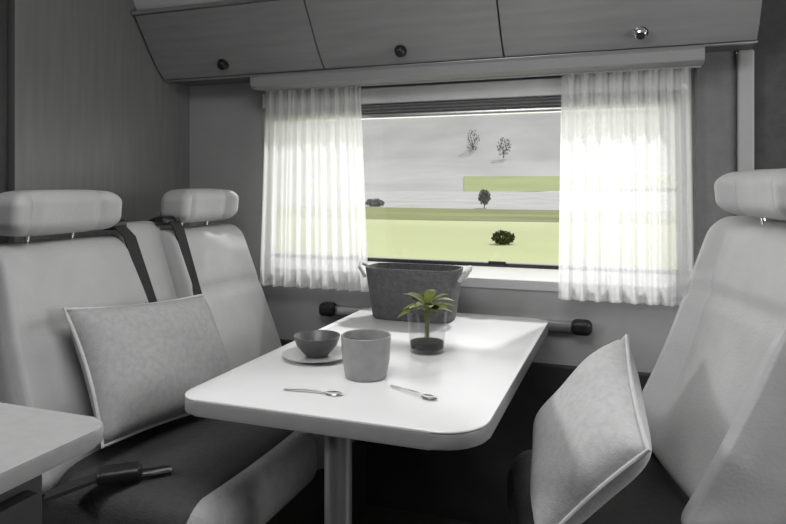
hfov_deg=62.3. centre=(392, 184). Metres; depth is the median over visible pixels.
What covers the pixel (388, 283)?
basket
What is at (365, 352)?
mug
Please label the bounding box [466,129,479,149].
tree
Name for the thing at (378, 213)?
field
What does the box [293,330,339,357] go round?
bowl
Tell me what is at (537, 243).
meadow
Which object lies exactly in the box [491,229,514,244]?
bush
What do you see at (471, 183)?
slope
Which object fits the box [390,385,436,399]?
teaspoon
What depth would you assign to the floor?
2.24 m
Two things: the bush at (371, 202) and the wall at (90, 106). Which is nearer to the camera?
the wall at (90, 106)
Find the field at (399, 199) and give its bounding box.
[365,191,559,209]
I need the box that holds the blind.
[262,78,560,119]
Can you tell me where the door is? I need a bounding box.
[0,0,6,243]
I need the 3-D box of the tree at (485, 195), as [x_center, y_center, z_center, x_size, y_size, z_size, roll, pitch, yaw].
[6.694,0.993,47.568,1.005,1.516,0.998,0,0,20]
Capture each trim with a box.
[134,0,224,10]
[250,45,704,90]
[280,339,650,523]
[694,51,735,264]
[736,49,753,215]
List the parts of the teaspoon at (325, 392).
handle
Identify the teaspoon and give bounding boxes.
[283,388,342,394]
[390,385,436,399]
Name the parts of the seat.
backrest, post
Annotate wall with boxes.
[7,0,189,242]
[190,0,785,372]
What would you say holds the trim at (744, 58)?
attached to the wall at (227, 120)
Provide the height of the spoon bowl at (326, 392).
0.004 m
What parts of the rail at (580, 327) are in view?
rail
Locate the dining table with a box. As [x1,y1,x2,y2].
[185,307,547,523]
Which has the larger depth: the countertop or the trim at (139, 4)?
the trim at (139, 4)
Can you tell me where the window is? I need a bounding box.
[264,111,558,291]
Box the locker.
[132,0,761,85]
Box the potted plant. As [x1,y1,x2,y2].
[397,289,453,350]
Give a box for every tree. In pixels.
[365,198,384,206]
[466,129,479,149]
[478,189,490,207]
[497,137,510,157]
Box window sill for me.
[368,261,558,281]
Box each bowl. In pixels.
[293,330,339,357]
[324,391,342,394]
[421,394,436,399]
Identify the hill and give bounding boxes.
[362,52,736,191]
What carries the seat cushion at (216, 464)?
on the bench
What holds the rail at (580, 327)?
attached to the wall at (227, 120)
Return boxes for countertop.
[0,402,103,493]
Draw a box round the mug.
[341,329,390,381]
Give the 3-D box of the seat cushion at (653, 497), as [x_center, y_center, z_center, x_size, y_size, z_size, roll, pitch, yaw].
[0.488,0.766,1.458,0.420,0.170,0.490,0,0,4]
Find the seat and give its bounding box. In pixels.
[507,168,785,523]
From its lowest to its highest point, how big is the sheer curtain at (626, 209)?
0.713 m
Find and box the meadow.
[366,219,558,263]
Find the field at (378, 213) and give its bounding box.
[365,207,558,222]
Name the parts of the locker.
trim, push knob, door, push knob, door, trim, door, push knob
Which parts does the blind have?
rail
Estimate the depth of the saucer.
1.60 m
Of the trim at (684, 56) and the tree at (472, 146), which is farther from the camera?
the tree at (472, 146)
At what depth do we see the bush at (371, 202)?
50.31 m
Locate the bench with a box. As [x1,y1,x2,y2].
[0,188,366,523]
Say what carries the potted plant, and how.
on the dining table
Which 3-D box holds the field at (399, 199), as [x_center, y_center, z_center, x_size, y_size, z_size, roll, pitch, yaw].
[-34.834,1.237,79.722,360.000,0.994,34.000,0,0,20]
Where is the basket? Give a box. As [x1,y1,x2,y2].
[358,261,471,323]
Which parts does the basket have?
handle, handle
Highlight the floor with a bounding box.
[358,504,477,523]
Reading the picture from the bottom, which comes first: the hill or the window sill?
the window sill
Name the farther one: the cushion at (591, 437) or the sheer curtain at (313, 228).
the sheer curtain at (313, 228)
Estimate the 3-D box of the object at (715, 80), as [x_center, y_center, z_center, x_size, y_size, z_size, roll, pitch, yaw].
[0.975,0.030,1.970,0.115,1.000,0.029,0,0,20]
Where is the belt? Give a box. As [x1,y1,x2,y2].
[43,461,171,502]
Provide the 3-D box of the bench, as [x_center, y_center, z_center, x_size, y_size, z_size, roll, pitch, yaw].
[-0.530,0.581,1.870,0.726,1.138,1.069,0,0,20]
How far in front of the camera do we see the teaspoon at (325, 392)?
1.34 m
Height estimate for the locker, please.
0.227 m
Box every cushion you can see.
[42,415,293,523]
[62,294,231,447]
[507,449,689,523]
[530,334,651,523]
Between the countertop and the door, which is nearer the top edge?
the door
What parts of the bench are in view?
post, backrest, panel, backrest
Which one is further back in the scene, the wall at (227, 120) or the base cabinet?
the wall at (227, 120)
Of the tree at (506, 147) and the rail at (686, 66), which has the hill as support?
the tree at (506, 147)
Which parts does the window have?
rail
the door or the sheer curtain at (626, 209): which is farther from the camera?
the sheer curtain at (626, 209)
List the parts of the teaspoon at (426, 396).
handle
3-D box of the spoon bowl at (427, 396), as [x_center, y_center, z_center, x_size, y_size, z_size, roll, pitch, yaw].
[0.073,0.427,1.307,0.025,0.004,0.040,0,0,-45]
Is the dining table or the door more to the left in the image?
the door
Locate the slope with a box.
[464,176,559,191]
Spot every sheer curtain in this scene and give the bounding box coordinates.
[260,86,368,291]
[558,67,693,305]
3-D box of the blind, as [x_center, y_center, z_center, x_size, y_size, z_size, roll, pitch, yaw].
[0.197,-0.292,2.236,1.460,0.108,0.045,0,0,20]
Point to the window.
(490, 274)
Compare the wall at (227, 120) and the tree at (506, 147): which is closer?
the wall at (227, 120)
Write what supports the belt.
on the bench
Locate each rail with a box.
[265,66,700,91]
[319,302,591,335]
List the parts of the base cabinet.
door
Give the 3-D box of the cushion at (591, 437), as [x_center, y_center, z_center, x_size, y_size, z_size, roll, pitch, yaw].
[0.400,0.518,1.349,0.247,0.376,0.404,0,0,20]
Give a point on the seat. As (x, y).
(714, 395)
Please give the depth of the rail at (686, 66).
2.14 m
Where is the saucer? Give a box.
[282,345,341,362]
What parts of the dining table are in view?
leg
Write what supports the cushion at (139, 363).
on the bench
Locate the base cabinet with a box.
[0,474,41,523]

